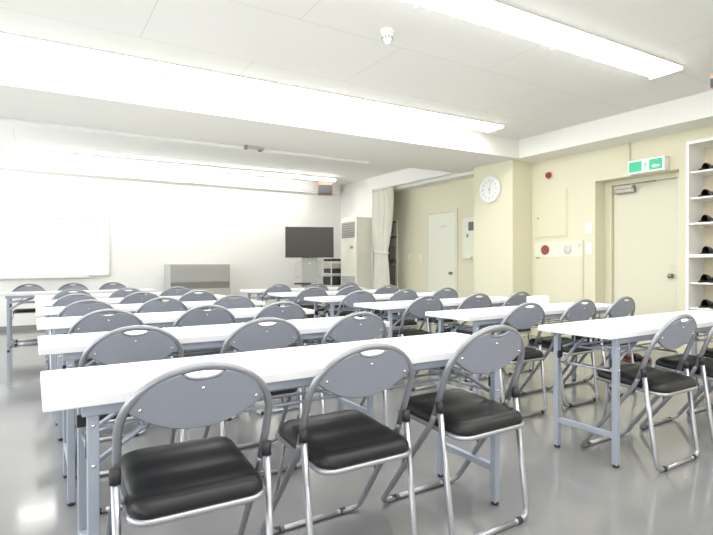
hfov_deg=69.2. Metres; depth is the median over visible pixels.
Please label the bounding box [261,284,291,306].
folding chair
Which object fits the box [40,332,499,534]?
folding table
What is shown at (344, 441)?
folding chair
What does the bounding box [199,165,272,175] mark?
ceiling light
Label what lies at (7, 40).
recessed light
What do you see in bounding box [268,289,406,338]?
folding table
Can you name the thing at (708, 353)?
folding chair
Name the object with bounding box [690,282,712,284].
shelf
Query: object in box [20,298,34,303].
shelf
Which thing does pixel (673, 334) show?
folding chair
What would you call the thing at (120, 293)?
folding chair
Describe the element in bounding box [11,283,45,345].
folding chair
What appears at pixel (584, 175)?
wall
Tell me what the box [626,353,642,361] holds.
slipper
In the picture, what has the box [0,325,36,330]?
baseboard
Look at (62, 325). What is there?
folding table
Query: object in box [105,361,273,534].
folding chair
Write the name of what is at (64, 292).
folding chair
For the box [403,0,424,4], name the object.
diffuser
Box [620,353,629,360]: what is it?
slipper
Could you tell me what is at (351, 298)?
folding chair
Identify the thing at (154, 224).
wall
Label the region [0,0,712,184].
ceiling
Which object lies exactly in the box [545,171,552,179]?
lamp
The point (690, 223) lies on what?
shelf
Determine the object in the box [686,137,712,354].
shoe rack
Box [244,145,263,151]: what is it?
bracket
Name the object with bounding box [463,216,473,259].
control box
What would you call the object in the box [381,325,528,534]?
folding chair
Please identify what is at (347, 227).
vent
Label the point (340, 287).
folding chair
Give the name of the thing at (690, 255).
shelf
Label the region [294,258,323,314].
stand
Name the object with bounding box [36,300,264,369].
folding table
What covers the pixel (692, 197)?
shelf
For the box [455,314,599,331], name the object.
shelf
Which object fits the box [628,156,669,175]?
exit sign
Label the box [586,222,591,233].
switch plate
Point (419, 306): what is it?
folding chair
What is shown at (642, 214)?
door
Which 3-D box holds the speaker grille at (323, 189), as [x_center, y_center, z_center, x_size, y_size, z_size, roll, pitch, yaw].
[-0.637,-1.596,10.515,0.270,0.180,0.012,0,0,-6]
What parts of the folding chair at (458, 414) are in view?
leg, leg, seat frame, seat, leg, frame, backrest, leg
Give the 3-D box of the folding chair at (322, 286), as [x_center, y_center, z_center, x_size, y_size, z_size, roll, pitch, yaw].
[-0.657,0.606,7.306,0.463,0.787,0.474,0,0,-30]
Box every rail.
[0,118,368,163]
[373,172,451,189]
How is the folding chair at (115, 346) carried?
on the floor
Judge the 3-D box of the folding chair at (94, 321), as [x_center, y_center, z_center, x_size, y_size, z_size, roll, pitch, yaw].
[-1.576,0.635,3.253,0.463,0.787,0.474,0,0,-30]
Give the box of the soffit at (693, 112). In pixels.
[519,90,712,160]
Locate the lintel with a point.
(409, 174)
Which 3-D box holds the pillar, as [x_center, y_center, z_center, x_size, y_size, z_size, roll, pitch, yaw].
[2.199,-0.273,7.804,0.420,2.530,0.770,0,0,-32]
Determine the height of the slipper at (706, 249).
0.086 m
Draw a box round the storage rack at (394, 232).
[388,220,397,287]
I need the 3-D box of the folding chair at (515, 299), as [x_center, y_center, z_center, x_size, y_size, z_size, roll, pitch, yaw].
[1.446,0.617,5.117,0.463,0.787,0.474,0,0,-34]
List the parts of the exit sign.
green panel, green panel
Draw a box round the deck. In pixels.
[323,276,340,284]
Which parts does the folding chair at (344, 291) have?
seat, frame, backrest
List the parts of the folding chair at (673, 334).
leg, seat frame, seat, leg, leg, frame, backrest, leg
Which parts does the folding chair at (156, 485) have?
leg, leg, seat, seat frame, frame, backrest, leg, leg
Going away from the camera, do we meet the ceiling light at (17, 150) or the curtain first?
the ceiling light at (17, 150)
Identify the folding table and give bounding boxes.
[0,289,154,351]
[35,292,202,361]
[35,294,230,369]
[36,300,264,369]
[36,306,313,440]
[38,316,389,505]
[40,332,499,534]
[240,287,365,311]
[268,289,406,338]
[304,292,458,343]
[354,296,507,337]
[425,302,611,394]
[538,310,712,467]
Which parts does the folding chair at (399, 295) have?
seat, frame, backrest, seat frame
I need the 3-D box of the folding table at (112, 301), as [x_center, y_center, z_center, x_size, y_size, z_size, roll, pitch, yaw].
[-2.240,0.667,5.312,1.800,0.700,0.440,0,0,-32]
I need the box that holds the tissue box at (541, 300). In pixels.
[527,296,548,305]
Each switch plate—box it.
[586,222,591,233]
[586,243,591,253]
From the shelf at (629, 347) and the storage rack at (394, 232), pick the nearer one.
the shelf at (629, 347)
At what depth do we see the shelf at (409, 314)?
4.60 m
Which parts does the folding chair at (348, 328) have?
leg, frame, backrest, leg, leg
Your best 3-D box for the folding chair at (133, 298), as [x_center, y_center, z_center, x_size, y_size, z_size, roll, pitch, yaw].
[-2.184,0.623,5.191,0.463,0.787,0.474,0,0,-30]
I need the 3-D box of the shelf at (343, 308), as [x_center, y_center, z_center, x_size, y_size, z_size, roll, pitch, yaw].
[0.324,0.394,5.737,1.320,0.105,0.334,0,0,-32]
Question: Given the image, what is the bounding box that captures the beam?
[0,53,518,173]
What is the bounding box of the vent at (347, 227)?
[341,221,354,237]
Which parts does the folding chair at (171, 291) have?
backrest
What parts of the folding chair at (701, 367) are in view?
leg, seat frame, seat, leg, frame, leg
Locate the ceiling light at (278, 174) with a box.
[273,171,335,181]
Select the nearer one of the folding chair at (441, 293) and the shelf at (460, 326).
the shelf at (460, 326)
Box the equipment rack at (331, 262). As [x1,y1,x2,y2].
[321,261,340,310]
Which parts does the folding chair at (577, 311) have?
leg, seat frame, seat, leg, leg, frame, backrest, leg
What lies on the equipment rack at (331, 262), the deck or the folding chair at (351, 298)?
the deck
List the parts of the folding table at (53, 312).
leg, frame rail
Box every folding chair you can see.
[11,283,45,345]
[47,293,96,370]
[51,289,91,299]
[57,283,88,290]
[57,299,116,316]
[68,309,146,441]
[75,325,184,513]
[99,282,126,289]
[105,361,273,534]
[109,288,144,297]
[119,291,164,327]
[135,297,187,313]
[159,286,190,295]
[166,304,237,420]
[176,290,216,326]
[203,317,302,475]
[209,294,255,309]
[252,301,307,414]
[259,343,417,534]
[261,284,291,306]
[294,287,327,342]
[297,312,388,426]
[300,283,328,314]
[319,286,363,343]
[328,290,375,339]
[329,282,359,311]
[364,285,399,331]
[373,289,417,339]
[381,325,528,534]
[387,295,443,390]
[414,287,458,331]
[428,293,491,381]
[469,302,547,417]
[480,291,531,374]
[518,299,598,406]
[563,296,634,396]
[580,314,698,471]
[639,327,712,444]
[686,348,712,414]
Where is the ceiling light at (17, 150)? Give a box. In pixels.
[15,147,114,161]
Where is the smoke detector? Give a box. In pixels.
[380,27,394,44]
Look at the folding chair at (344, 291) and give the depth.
6.24 m
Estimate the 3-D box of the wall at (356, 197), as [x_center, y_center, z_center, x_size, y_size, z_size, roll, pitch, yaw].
[0.167,-0.421,11.044,0.420,2.790,1.260,0,0,-32]
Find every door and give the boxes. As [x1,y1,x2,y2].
[426,208,457,323]
[605,172,678,351]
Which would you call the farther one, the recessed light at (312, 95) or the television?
the television
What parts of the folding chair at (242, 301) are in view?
backrest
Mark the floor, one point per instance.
(573, 489)
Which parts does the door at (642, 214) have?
closer arm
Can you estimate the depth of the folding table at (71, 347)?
2.54 m
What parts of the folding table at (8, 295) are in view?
leg, leg, frame rail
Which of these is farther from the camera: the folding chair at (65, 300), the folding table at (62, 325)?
the folding chair at (65, 300)
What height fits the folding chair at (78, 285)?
0.787 m
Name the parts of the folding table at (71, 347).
leg, leg, frame rail, leg, leg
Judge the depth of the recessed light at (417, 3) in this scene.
3.37 m
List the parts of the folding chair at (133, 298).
frame, backrest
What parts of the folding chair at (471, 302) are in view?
leg, seat, frame, backrest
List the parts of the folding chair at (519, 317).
leg, leg, frame, backrest, seat frame, seat, leg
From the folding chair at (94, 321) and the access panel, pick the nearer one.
the folding chair at (94, 321)
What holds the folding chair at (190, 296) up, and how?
on the floor
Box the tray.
[0,276,89,278]
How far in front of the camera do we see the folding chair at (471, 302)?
4.63 m
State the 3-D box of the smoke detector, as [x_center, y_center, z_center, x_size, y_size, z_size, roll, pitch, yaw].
[0.230,-1.716,3.853,0.108,0.104,0.108,0,0,-32]
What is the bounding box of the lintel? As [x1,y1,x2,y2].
[372,168,454,188]
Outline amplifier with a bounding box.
[324,268,340,272]
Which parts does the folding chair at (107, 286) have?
backrest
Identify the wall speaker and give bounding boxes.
[317,180,332,194]
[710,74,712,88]
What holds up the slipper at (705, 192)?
on the shoe rack at (699, 235)
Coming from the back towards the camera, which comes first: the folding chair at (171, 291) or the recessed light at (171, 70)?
the folding chair at (171, 291)
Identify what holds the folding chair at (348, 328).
on the floor
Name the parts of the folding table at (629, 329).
leg, pivot rod, leg, frame rail, leg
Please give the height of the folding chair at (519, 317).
0.787 m
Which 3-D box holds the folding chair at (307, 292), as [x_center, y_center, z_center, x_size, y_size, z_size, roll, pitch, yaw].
[-0.605,0.614,6.170,0.463,0.787,0.474,0,0,-30]
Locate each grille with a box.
[319,185,331,193]
[564,245,571,253]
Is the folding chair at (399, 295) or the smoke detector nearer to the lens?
the smoke detector
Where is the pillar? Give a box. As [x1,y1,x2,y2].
[474,160,531,335]
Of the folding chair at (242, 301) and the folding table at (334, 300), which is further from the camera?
the folding table at (334, 300)
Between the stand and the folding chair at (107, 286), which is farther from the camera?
the stand
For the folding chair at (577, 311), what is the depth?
3.88 m
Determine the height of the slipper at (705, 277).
0.086 m
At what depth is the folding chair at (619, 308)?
4.14 m
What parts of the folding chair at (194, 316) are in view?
seat, frame, backrest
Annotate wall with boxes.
[0,169,340,326]
[341,178,373,288]
[393,126,712,353]
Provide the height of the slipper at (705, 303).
0.086 m
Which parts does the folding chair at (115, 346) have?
leg, seat, seat frame, frame, backrest, leg, leg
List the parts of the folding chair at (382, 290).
seat, frame, backrest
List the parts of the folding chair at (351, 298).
frame, backrest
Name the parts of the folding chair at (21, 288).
seat, backrest, frame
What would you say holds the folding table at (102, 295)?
on the floor
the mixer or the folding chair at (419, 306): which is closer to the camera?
the folding chair at (419, 306)
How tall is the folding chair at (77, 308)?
0.787 m
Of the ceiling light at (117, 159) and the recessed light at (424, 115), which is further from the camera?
the ceiling light at (117, 159)
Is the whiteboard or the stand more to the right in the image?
the stand
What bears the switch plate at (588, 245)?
attached to the wall at (584, 175)
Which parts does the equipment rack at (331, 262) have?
post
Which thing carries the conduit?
attached to the wall at (584, 175)
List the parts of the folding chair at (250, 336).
leg, leg, frame, backrest, leg, seat, leg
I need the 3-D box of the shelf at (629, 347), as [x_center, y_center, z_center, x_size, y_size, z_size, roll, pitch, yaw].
[1.903,0.408,3.219,1.320,0.105,0.334,0,0,-32]
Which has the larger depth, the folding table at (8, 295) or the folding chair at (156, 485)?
the folding table at (8, 295)
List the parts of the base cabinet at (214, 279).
door, door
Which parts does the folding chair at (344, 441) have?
leg, leg, seat frame, seat, frame, backrest, leg, leg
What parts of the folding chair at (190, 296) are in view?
frame, backrest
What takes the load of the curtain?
hanging from the rail at (449, 172)
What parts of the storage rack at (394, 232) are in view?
panel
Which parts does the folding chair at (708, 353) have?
leg, seat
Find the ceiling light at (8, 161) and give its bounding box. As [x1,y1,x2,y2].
[0,153,339,194]
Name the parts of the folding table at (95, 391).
leg, pivot rod, leg, frame rail, leg, pivot rod, leg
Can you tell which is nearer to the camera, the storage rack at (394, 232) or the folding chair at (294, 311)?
the folding chair at (294, 311)
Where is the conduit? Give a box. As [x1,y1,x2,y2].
[628,142,629,161]
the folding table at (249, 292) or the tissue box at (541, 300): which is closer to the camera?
the tissue box at (541, 300)
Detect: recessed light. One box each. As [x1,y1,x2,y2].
[0,32,165,76]
[161,62,308,100]
[297,89,417,118]
[402,0,427,8]
[403,109,503,132]
[416,0,584,49]
[554,31,682,79]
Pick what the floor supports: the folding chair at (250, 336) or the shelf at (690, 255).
the folding chair at (250, 336)
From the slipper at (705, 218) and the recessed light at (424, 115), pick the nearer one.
the slipper at (705, 218)
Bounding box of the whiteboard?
[0,215,109,278]
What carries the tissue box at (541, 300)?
on the folding table at (486, 316)
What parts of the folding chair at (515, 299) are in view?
seat, frame, backrest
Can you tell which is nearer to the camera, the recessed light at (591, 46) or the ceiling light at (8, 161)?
the recessed light at (591, 46)
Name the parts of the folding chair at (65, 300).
frame, backrest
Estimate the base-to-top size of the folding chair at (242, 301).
0.787 m
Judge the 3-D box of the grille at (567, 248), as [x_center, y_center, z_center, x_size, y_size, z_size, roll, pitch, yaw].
[2.879,-0.249,7.050,0.010,0.124,0.124,0,0,-32]
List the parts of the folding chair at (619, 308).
leg, leg, seat, leg, seat frame, frame, backrest, leg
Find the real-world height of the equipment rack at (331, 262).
1.104 m
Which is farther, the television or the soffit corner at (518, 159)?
the television
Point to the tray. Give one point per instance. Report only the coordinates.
(1, 277)
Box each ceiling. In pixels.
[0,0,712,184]
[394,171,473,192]
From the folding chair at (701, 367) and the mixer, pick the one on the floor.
the folding chair at (701, 367)
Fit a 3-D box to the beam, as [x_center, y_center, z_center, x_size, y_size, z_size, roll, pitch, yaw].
[-1.610,-1.647,5.713,8.585,0.260,1.353,0,0,-31]
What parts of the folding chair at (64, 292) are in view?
backrest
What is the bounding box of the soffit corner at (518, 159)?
[514,158,537,162]
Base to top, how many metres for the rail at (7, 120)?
0.030 m
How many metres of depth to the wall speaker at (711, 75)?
4.40 m
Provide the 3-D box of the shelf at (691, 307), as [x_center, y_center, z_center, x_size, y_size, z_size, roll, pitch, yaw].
[3.883,0.431,5.205,0.305,0.020,0.834,0,0,-32]
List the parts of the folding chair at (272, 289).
backrest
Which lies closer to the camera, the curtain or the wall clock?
the wall clock
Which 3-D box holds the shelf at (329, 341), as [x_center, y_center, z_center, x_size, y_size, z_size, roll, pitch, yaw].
[-0.675,0.415,2.813,1.320,0.105,0.334,0,0,-32]
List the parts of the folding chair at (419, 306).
seat, frame, backrest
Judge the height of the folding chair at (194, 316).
0.787 m
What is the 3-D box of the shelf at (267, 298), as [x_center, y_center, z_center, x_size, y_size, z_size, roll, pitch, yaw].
[-0.728,0.384,7.416,1.320,0.105,0.334,0,0,-32]
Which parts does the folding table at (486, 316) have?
leg, leg, frame rail, leg, leg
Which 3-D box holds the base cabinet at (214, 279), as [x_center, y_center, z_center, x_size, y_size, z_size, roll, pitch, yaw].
[-2.913,0.465,9.480,1.070,1.050,0.486,0,0,-32]
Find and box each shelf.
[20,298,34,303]
[96,338,338,364]
[133,367,470,428]
[263,296,287,299]
[296,300,329,304]
[322,261,340,262]
[328,302,362,310]
[380,310,431,319]
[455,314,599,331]
[574,331,712,353]
[689,222,712,225]
[689,254,712,257]
[690,168,712,175]
[690,195,712,200]
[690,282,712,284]
[690,306,712,310]
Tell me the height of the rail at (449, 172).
0.042 m
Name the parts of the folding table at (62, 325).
leg, leg, frame rail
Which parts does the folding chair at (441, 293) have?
seat, seat frame, frame, backrest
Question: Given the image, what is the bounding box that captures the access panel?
[535,188,566,237]
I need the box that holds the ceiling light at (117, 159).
[115,157,199,169]
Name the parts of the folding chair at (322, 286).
seat, frame, backrest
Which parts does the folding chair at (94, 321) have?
seat, frame, backrest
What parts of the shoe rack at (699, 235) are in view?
panel, panel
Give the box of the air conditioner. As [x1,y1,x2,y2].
[341,217,370,311]
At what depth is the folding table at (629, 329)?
2.88 m
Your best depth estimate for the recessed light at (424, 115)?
6.20 m
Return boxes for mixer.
[324,264,340,268]
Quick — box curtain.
[372,187,393,288]
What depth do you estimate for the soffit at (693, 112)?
6.03 m
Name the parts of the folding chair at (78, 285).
backrest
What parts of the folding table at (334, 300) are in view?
leg, leg, frame rail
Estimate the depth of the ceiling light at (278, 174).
10.03 m
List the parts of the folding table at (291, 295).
frame rail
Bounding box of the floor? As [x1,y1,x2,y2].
[0,316,712,534]
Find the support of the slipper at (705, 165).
on the shoe rack at (699, 235)
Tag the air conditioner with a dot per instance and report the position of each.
(355, 231)
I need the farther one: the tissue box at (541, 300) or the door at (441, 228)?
the door at (441, 228)
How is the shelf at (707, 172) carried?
attached to the shoe rack at (699, 235)
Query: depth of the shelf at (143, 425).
1.92 m
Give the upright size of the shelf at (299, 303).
0.105 m
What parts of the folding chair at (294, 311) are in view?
leg, frame, backrest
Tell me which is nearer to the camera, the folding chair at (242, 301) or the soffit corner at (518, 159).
the folding chair at (242, 301)
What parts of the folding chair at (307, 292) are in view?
frame, backrest, seat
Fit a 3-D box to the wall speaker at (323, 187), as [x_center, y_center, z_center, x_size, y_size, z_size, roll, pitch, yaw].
[-0.649,-1.654,10.624,0.300,0.315,0.232,0,0,-6]
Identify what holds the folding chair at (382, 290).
on the floor
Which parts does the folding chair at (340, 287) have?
frame, backrest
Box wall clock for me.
[479,176,500,202]
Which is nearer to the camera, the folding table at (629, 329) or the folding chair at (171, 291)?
the folding table at (629, 329)
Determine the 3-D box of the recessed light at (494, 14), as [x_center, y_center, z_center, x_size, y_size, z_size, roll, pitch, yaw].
[1.054,-1.749,3.661,1.347,0.038,0.300,0,0,-30]
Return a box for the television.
[285,227,333,257]
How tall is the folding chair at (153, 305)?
0.787 m
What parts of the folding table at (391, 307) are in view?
leg, frame rail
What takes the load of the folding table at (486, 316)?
on the floor
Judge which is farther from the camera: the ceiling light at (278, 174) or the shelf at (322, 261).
the shelf at (322, 261)
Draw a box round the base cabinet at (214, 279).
[164,264,229,295]
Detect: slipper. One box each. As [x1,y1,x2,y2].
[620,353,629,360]
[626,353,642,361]
[698,189,711,196]
[698,215,712,221]
[698,274,711,281]
[698,299,712,307]
[699,163,711,169]
[699,246,712,253]
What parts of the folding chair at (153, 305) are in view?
backrest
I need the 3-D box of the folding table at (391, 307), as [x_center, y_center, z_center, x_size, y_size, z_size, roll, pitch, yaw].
[0.851,0.664,4.900,1.800,0.700,0.440,0,0,-32]

